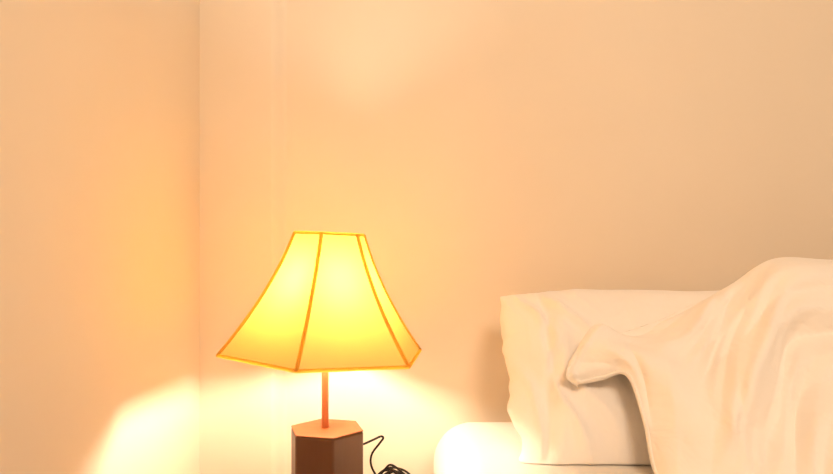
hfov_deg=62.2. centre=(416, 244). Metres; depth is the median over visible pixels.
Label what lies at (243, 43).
wall
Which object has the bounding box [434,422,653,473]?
mattress
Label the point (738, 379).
duvet
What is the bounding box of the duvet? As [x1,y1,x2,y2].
[566,257,832,473]
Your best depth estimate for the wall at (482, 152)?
1.50 m
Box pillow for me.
[500,289,719,464]
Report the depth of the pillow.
1.22 m
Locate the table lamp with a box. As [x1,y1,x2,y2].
[216,231,421,473]
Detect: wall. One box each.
[0,0,199,473]
[200,0,286,473]
[287,0,832,473]
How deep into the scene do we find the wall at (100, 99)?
1.00 m
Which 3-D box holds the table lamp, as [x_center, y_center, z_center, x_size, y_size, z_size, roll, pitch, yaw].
[-0.161,0.238,1.236,0.341,0.525,0.411,0,0,0]

